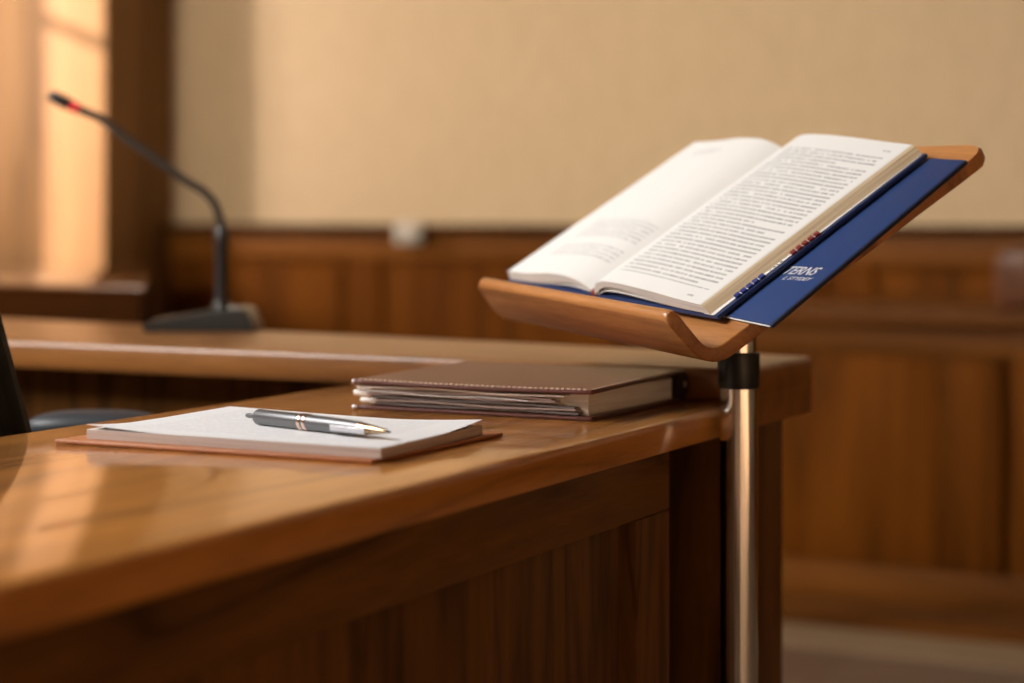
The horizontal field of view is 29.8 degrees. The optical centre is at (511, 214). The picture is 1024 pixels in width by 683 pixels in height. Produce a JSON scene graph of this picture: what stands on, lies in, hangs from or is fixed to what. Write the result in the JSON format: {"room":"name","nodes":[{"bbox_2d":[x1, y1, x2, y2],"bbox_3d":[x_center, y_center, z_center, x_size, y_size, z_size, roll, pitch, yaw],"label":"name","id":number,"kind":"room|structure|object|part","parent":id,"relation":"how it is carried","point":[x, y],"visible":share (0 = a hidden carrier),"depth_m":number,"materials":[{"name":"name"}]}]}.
{"room":"courtroom","nodes":[
{"label":"courtroom","id":0,"kind":"room"},
{"bbox_2d":[0,261,152,324],"bbox_3d":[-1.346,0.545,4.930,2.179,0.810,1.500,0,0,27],"label":"window sill","id":1,"kind":"structure","parent":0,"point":[95,292],"depth_m":3.92,"materials":[{"name":"brown wood"}]},
{"bbox_2d":[0,0,172,322],"bbox_3d":[-1.510,-0.650,6.091,0.835,3.200,0.335,0,0,27],"label":"window","id":2,"kind":"structure","parent":0,"point":[72,190],"depth_m":5.87,"materials":[{"name":"brown wood"}]},
{"bbox_2d":[173,0,1023,232],"bbox_3d":[2.218,-0.650,4.426,9.300,3.200,0.100,0,0,27],"label":"wall","id":3,"kind":"structure","parent":0,"point":[426,112],"depth_m":5.46,"materials":[{"name":"paint"}]},
{"bbox_2d":[161,224,1023,348],"bbox_3d":[1.706,0.489,4.584,6.255,0.922,0.084,0,0,27],"label":"panelling","id":4,"kind":"object","parent":3,"relation":"attached to","point":[350,279],"visible":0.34,"depth_m":5.61,"materials":[{"name":"brown wood"}]},
{"bbox_3d":[-0.692,0.458,5.818,0.430,0.625,0.012,0,0,27],"label":"raised panel","id":5,"kind":"part","parent":4,"relation":"part of","materials":[{"name":"brown wood"}]},
{"bbox_2d":[395,223,422,243],"bbox_3d":[-0.300,0.053,5.547,0.085,0.062,0.036,0,0,27],"label":"wall socket","id":6,"kind":"object","parent":4,"relation":"attached to","point":[405,233],"visible":1,"depth_m":5.53,"materials":[{"name":"beige plastic"}]},
{"bbox_3d":[1.709,0.039,4.583,6.250,0.022,0.084,0,0,27],"label":"cap moulding","id":7,"kind":"part","parent":4,"relation":"part of","materials":[{"name":"brown wood"}]},
{"bbox_3d":[1.708,0.089,4.581,6.250,0.077,0.020,0,0,27],"label":"rail","id":8,"kind":"part","parent":4,"relation":"part of","materials":[{"name":"brown wood"}]},
{"bbox_3d":[0.228,0.458,5.345,1.340,0.625,0.012,0,0,27],"label":"raised panel","id":9,"kind":"part","parent":4,"relation":"part of","materials":[{"name":"brown wood"}]},
{"bbox_3d":[1.313,0.458,4.787,0.800,0.625,0.012,0,0,27],"label":"raised panel","id":10,"kind":"part","parent":4,"relation":"part of","materials":[{"name":"brown wood"}]},
{"bbox_2d":[782,645,1023,682],"bbox_3d":[-0.502,1.000,-0.867,9.300,0.100,12.000,0,0,27],"label":"floor","id":11,"kind":"structure","parent":0,"point":[799,664],"depth_m":4.03,"materials":[{"name":"stone"}]},
{"bbox_2d":[0,314,151,436],"bbox_3d":[-0.678,0.470,2.177,0.589,0.960,0.614,0,0,0],"label":"office chair","id":12,"kind":"object","parent":11,"relation":"on","point":[14,420],"visible":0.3,"depth_m":1.90,"materials":[{"name":"black"}]},
{"bbox_3d":[-0.697,0.237,1.900,0.494,0.494,0.060,0,0,0],"label":"backrest","id":13,"kind":"part","parent":12,"relation":"part of","materials":[{"name":"black"}]},
{"bbox_3d":[-0.458,0.233,2.120,0.150,0.036,0.080,0,0,-1],"label":"armrest","id":14,"kind":"part","parent":12,"relation":"part of","materials":[{"name":"grey plastic"}]},
{"bbox_2d":[0,384,781,682],"bbox_3d":[-0.318,0.575,1.492,0.492,0.750,1.963,0,0,27],"label":"desk","id":15,"kind":"object","parent":11,"relation":"on","point":[541,550],"visible":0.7,"depth_m":1.51,"materials":[{"name":"brown wood"}]},
{"bbox_2d":[55,431,502,463],"bbox_3d":[-0.201,0.198,1.721,0.325,0.003,0.242,0,0,27],"label":"board","id":16,"kind":"object","parent":15,"relation":"on","point":[82,439],"visible":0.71,"depth_m":1.62,"materials":[{"name":"brown wood"}]},
{"bbox_2d":[87,406,481,458],"bbox_3d":[-0.191,0.190,1.715,0.302,0.014,0.214,0,0,27],"label":"paper pad","id":17,"kind":"object","parent":16,"relation":"on","point":[225,427],"visible":0.8,"depth_m":1.66,"materials":[{"name":"white paper"}]},
{"bbox_2d":[245,409,390,434],"bbox_3d":[-0.170,0.180,1.668,0.192,0.015,0.016,0,0,45],"label":"ballpoint pen","id":18,"kind":"object","parent":17,"relation":"on","point":[301,421],"visible":1,"depth_m":1.66,"materials":[{"name":"grey metal"}]},
{"bbox_3d":[-0.217,0.263,1.264,0.058,0.064,1.530,0,0,27],"label":"rail","id":19,"kind":"part","parent":15,"relation":"part of","materials":[{"name":"brown wood"}]},
{"bbox_3d":[-0.222,0.557,1.266,0.048,0.524,1.327,0,0,27],"label":"panel","id":20,"kind":"part","parent":15,"relation":"part of","materials":[{"name":"brown wood"}]},
{"bbox_2d":[352,361,688,420],"bbox_3d":[0.013,0.183,2.033,0.275,0.035,0.254,0,0,27],"label":"binder","id":21,"kind":"object","parent":15,"relation":"on","point":[500,389],"visible":1,"depth_m":1.96,"materials":[{"name":"brown leather"}]},
{"bbox_3d":[0.101,0.590,2.288,0.407,0.719,0.163,0,0,27],"label":"panel","id":22,"kind":"part","parent":15,"relation":"part of","materials":[{"name":"brown wood"}]},
{"bbox_2d":[2,318,810,425],"bbox_3d":[-0.638,0.558,2.829,2.279,0.784,0.560,0,0,27],"label":"countertop","id":23,"kind":"structure","parent":11,"relation":"on","point":[59,365],"depth_m":2.44,"materials":[{"name":"brown wood"}]},
{"bbox_2d":[48,91,263,331],"bbox_3d":[-0.516,-0.007,2.770,0.304,0.343,0.104,0,0,0],"label":"gooseneck microphone","id":24,"kind":"object","parent":23,"relation":"on","point":[223,317],"visible":1,"depth_m":2.76,"materials":[{"name":"black metal"}]},
{"bbox_2d":[68,101,80,113],"bbox_3d":[-0.629,-0.155,2.770,0.017,0.019,0.016,0,0,0],"label":"ring light","id":25,"kind":"object","parent":24,"relation":"attached to","point":[73,106],"depth_m":2.76,"materials":[{"name":"red plastic"}]},
{"bbox_3d":[-0.417,0.071,2.770,0.021,0.112,0.021,0,0,27],"label":"stem","id":26,"kind":"part","parent":24,"relation":"part of","materials":[{"name":"black metal"}]},
{"bbox_3d":[-0.919,0.575,2.839,1.770,0.750,0.030,0,0,27],"label":"panel","id":27,"kind":"part","parent":23,"relation":"part of","materials":[{"name":"brown wood"}]},
{"bbox_2d":[479,145,984,682],"bbox_3d":[0.206,0.438,2.024,0.375,1.024,0.464,0,0,-27],"label":"lectern","id":28,"kind":"object","parent":11,"relation":"on","point":[732,344],"visible":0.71,"depth_m":1.93,"materials":[{"name":"brown wood"}]},
{"bbox_2d":[508,134,927,319],"bbox_3d":[0.203,0.005,2.057,0.267,0.186,0.440,0,0,-27],"label":"open book","id":29,"kind":"object","parent":28,"relation":"on","point":[699,234],"visible":0.97,"depth_m":1.98,"materials":[{"name":"white paper"}]},
{"bbox_2d":[479,145,984,361],"bbox_3d":[0.206,0.030,2.024,0.375,0.208,0.464,0,0,-27],"label":"tray","id":30,"kind":"object","parent":28,"relation":"on","point":[654,328],"depth_m":1.87,"materials":[{"name":"brown wood"}]},
{"bbox_2d":[722,158,967,327],"bbox_3d":[0.292,0.018,1.913,0.280,0.170,0.226,0,0,-33],"label":"cover","id":31,"kind":"object","parent":28,"relation":"on","point":[789,289],"visible":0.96,"depth_m":1.83,"materials":[{"name":"navy blue cardstock"},{"name":"white printed lettering"}]},
{"bbox_2d":[757,295,1023,645],"bbox_3d":[2.423,0.580,3.861,4.220,0.740,0.604,0,0,27],"label":"wood paneling","id":32,"kind":"structure","parent":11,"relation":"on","point":[903,475],"depth_m":4.36,"materials":[{"name":"brown wood"}]},
{"bbox_3d":[0.765,0.560,4.438,0.463,0.478,0.026,0,0,27],"label":"raised panel","id":33,"kind":"part","parent":32,"relation":"part of","materials":[{"name":"brown wood"}]},
{"bbox_3d":[2.319,0.285,3.637,4.200,0.070,0.030,0,0,27],"label":"rail","id":34,"kind":"part","parent":32,"relation":"part of","materials":[{"name":"brown wood"}]},
{"bbox_3d":[2.319,0.845,3.637,4.200,0.090,0.030,0,0,27],"label":"rail","id":35,"kind":"part","parent":32,"relation":"part of","materials":[{"name":"brown wood"}]},
{"bbox_2d":[994,246,1023,310],"bbox_3d":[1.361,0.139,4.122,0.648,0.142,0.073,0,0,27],"label":"chair","id":36,"kind":"object","parent":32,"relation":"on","point":[1009,264],"visible":1,"depth_m":4.22,"materials":[{"name":"brown leather"}]},
{"bbox_2d":[782,622,1023,670],"bbox_3d":[2.244,0.949,3.546,4.250,0.003,0.240,0,0,27],"label":"trim","id":37,"kind":"structure","parent":11,"relation":"on","point":[976,653],"depth_m":4.23,"materials":[{"name":"wood"}]}
]}

